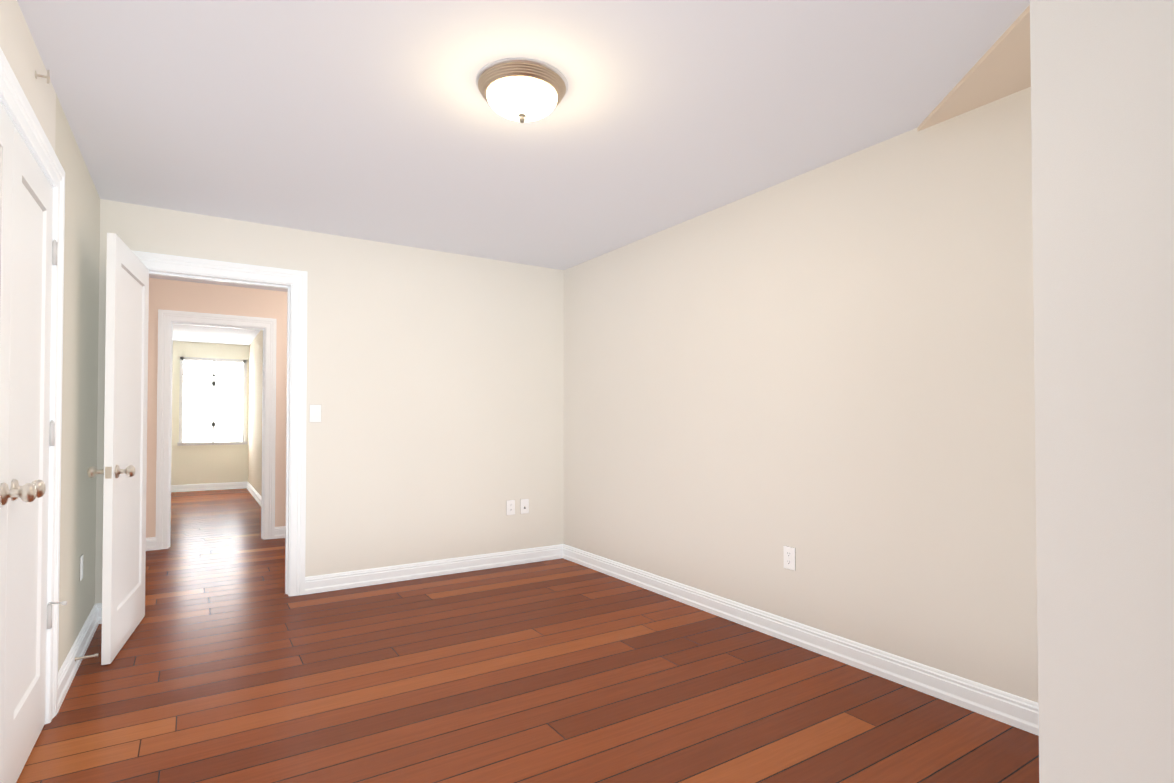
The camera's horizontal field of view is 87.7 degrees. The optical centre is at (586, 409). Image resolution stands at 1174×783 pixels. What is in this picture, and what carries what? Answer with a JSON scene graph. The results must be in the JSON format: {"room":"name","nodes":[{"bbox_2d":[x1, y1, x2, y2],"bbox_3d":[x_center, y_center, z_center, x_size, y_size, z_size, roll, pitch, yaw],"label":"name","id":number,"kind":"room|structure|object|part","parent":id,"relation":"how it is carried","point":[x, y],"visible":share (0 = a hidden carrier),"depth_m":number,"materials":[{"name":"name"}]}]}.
{"room":"empty bedroom","nodes":[
{"label":"empty bedroom","id":0,"kind":"room"},
{"bbox_2d":[0,0,99,671],"bbox_3d":[-2.179,-0.017,2.418,0.120,2.440,2.763,1,-1,-33],"label":"wall","id":1,"kind":"structure","parent":0,"point":[80,369],"depth_m":2.81,"materials":[{"name":"beige paint"}]},
{"bbox_2d":[35,70,49,83],"bbox_3d":[-1.864,-1.145,2.094,0.038,0.045,0.026,1,-1,-33],"label":"wall hook","id":2,"kind":"object","parent":1,"relation":"attached to","point":[44,76],"visible":1,"depth_m":2.10,"materials":[{"name":"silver metal"}]},
{"bbox_2d":[57,603,101,712],"bbox_3d":[-2.425,1.156,2.980,0.098,0.112,1.278,1,-1,-33],"label":"baseboard","id":3,"kind":"structure","parent":1,"relation":"attached to","point":[69,667],"depth_m":2.88,"materials":[{"name":"white paint"}]},
{"bbox_2d":[79,554,82,580],"bbox_3d":[-2.511,0.783,3.037,0.008,0.118,0.074,1,-1,-33],"label":"electrical outlet","id":4,"kind":"object","parent":1,"relation":"attached to","point":[81,567],"visible":1,"depth_m":3.02,"materials":[{"name":"white plastic"}]},
{"bbox_2d":[75,653,97,660],"bbox_3d":[-2.323,1.148,2.837,0.085,0.022,0.021,1,-1,-33],"label":"doorstop","id":5,"kind":"object","parent":1,"relation":"attached to","point":[86,657],"visible":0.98,"depth_m":2.83,"materials":[{"name":"silver metal"}]},
{"bbox_2d":[171,341,248,484],"bbox_3d":[-6.495,0.111,10.071,1.840,2.440,0.120,1,-1,-33],"label":"wall","id":6,"kind":"structure","parent":0,"point":[175,413],"depth_m":10.00,"materials":[{"name":"beige paint"}]},
{"bbox_2d":[171,482,245,491],"bbox_3d":[-6.460,1.273,9.989,1.530,0.112,0.021,1,-1,-33],"label":"baseboard","id":7,"kind":"structure","parent":6,"relation":"attached to","point":[220,486],"depth_m":10.11,"materials":[{"name":"white paint"}]},
{"bbox_2d":[177,357,246,445],"bbox_3d":[-6.224,-0.137,10.187,0.988,1.440,0.115,1,-1,-33],"label":"window","id":8,"kind":"structure","parent":6,"relation":"in","point":[197,406],"depth_m":10.19,"materials":[{"name":"white glass"}]},
{"bbox_2d":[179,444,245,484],"bbox_3d":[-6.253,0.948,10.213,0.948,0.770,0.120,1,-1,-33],"label":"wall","id":9,"kind":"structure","parent":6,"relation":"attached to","point":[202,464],"depth_m":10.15,"materials":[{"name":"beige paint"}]},
{"bbox_2d":[146,278,286,537],"bbox_3d":[-2.425,0.051,6.508,4.460,2.440,0.120,1,-1,-33],"label":"wall","id":10,"kind":"structure","parent":0,"point":[185,296],"depth_m":5.77,"materials":[{"name":"beige paint"}]},
{"bbox_2d":[146,537,155,550],"bbox_3d":[-4.013,1.196,5.381,0.350,0.112,0.021,1,-1,-33],"label":"baseboard","id":11,"kind":"structure","parent":10,"relation":"attached to","point":[150,543],"depth_m":5.45,"materials":[{"name":"white paint"}]},
{"bbox_2d":[155,309,275,549],"bbox_3d":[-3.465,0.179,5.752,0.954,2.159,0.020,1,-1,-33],"label":"door frame","id":12,"kind":"structure","parent":10,"relation":"attached to","point":[166,318],"depth_m":5.63,"materials":[{"name":"white paint"}]},
{"bbox_2d":[275,526,285,538],"bbox_3d":[-1.839,1.220,6.782,2.916,0.112,0.021,1,-1,-33],"label":"baseboard","id":13,"kind":"structure","parent":10,"relation":"attached to","point":[280,532],"depth_m":6.02,"materials":[{"name":"white paint"}]},
{"bbox_2d":[248,330,262,496],"bbox_3d":[-4.363,0.082,8.352,0.120,2.440,5.080,1,-1,-33],"label":"wall","id":14,"kind":"structure","parent":0,"point":[255,414],"depth_m":9.24,"materials":[{"name":"beige paint"}]},
{"bbox_2d":[246,482,261,505],"bbox_3d":[-4.422,1.245,8.294,0.021,0.112,5.080,1,-1,-33],"label":"baseboard","id":15,"kind":"structure","parent":14,"relation":"attached to","point":[254,493],"depth_m":9.17,"materials":[{"name":"white paint"}]},
{"bbox_2d":[95,199,563,603],"bbox_3d":[-1.538,0.016,4.403,3.110,2.440,0.120,1,-1,-33],"label":"wall","id":16,"kind":"structure","parent":0,"point":[435,385],"depth_m":4.48,"materials":[{"name":"paint"}]},
{"bbox_2d":[87,233,148,664],"bbox_3d":[-2.451,0.185,3.265,0.185,2.048,0.809,0,-1,-26],"label":"room door","id":17,"kind":"structure","parent":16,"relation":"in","point":[124,471],"depth_m":3.13,"materials":[{"name":"white paint"}]},
{"bbox_2d":[131,250,306,595],"bbox_3d":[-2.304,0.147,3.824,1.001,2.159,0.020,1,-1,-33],"label":"door frame","id":18,"kind":"structure","parent":16,"relation":"attached to","point":[297,279],"depth_m":4.05,"materials":[{"name":"white paint"}]},
{"bbox_2d":[309,405,320,421],"bbox_3d":[-1.837,0.025,4.132,0.074,0.118,0.010,1,-1,-33],"label":"switch plate","id":19,"kind":"object","parent":16,"relation":"attached to","point":[314,413],"visible":1,"depth_m":4.13,"materials":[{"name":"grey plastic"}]},
{"bbox_2d":[305,544,560,594],"bbox_3d":[-1.051,1.184,4.613,1.980,0.112,0.021,1,-1,-33],"label":"baseboard","id":20,"kind":"structure","parent":16,"relation":"attached to","point":[374,576],"depth_m":4.52,"materials":[{"name":"white paint"}]},
{"bbox_2d":[506,500,514,514],"bbox_3d":[-0.613,0.785,4.910,0.074,0.118,0.008,1,-1,-33],"label":"electrical outlet","id":21,"kind":"object","parent":16,"relation":"attached to","point":[510,507],"visible":1,"depth_m":4.91,"materials":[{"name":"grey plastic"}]},
{"bbox_2d":[520,499,528,513],"bbox_3d":[-0.506,0.786,4.975,0.074,0.118,0.014,1,-1,-33],"label":"outlet","id":22,"kind":"object","parent":16,"relation":"attached to","point":[524,506],"visible":1,"depth_m":4.97,"materials":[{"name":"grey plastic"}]},
{"bbox_2d":[17,0,1029,344],"bbox_3d":[-2.003,-1.237,5.451,4.920,0.100,12.790,1,-1,-33],"label":"ceiling","id":23,"kind":"structure","parent":0,"point":[379,120],"depth_m":2.48,"materials":[{"name":"white paint"}]},
{"bbox_2d":[476,58,567,122],"bbox_3d":[-0.247,-1.165,2.328,0.349,0.147,0.349,1,-1,-33],"label":"ceiling light","id":24,"kind":"object","parent":23,"relation":"attached to","point":[491,73],"depth_m":2.24,"materials":[{"name":"white glass"}]},
{"bbox_3d":[-0.247,-1.142,2.328,0.268,0.101,0.268,1,-1,-33],"label":"flush mount ceiling light shade","id":25,"kind":"part","parent":24,"relation":"part of","materials":[{"name":"white glass"}]},
{"bbox_2d":[917,5,1030,131],"bbox_3d":[1.398,-1.232,2.229,0.552,0.018,0.690,1,-1,-33],"label":"soffit","id":26,"kind":"structure","parent":23,"relation":"attached to","point":[1000,68],"depth_m":2.25,"materials":[{"name":"beige paint"}]},
{"bbox_2d":[16,488,1038,782],"bbox_3d":[-2.003,1.303,5.408,4.920,0.100,12.790,1,-1,-33],"label":"floor","id":27,"kind":"structure","parent":0,"point":[232,662],"depth_m":2.59,"materials":[{"name":"brown wood"}]},
{"bbox_2d":[0,48,67,782],"bbox_3d":[-1.748,0.113,1.815,0.194,2.159,1.444,1,-1,-33],"label":"door","id":28,"kind":"structure","parent":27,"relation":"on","point":[19,131],"depth_m":2.06,"materials":[{"name":"white paint"}]},
{"bbox_2d":[564,87,1037,702],"bbox_3d":[1.234,-0.006,3.085,0.120,2.440,5.340,1,-1,-33],"label":"wall","id":29,"kind":"structure","parent":0,"point":[826,371],"depth_m":2.96,"materials":[{"name":"paint"}]},
{"bbox_2d":[784,546,795,570],"bbox_3d":[1.064,0.780,3.216,0.008,0.118,0.074,1,-1,-33],"label":"electrical outlet","id":30,"kind":"object","parent":29,"relation":"attached to","point":[790,558],"visible":1,"depth_m":3.21,"materials":[{"name":"white plastic"}]},
{"bbox_2d":[561,544,1038,735],"bbox_3d":[0.801,1.167,3.607,0.021,0.112,3.720,1,-1,-33],"label":"baseboard","id":31,"kind":"structure","parent":29,"relation":"attached to","point":[1005,707],"depth_m":2.92,"materials":[{"name":"white paint"}]},
{"bbox_2d":[1030,0,1173,782],"bbox_3d":[1.905,-0.036,1.305,0.680,2.440,1.380,1,-1,-33],"label":"wall","id":32,"kind":"structure","parent":0,"point":[1102,106],"depth_m":1.57,"materials":[{"name":"paint"}]}
]}

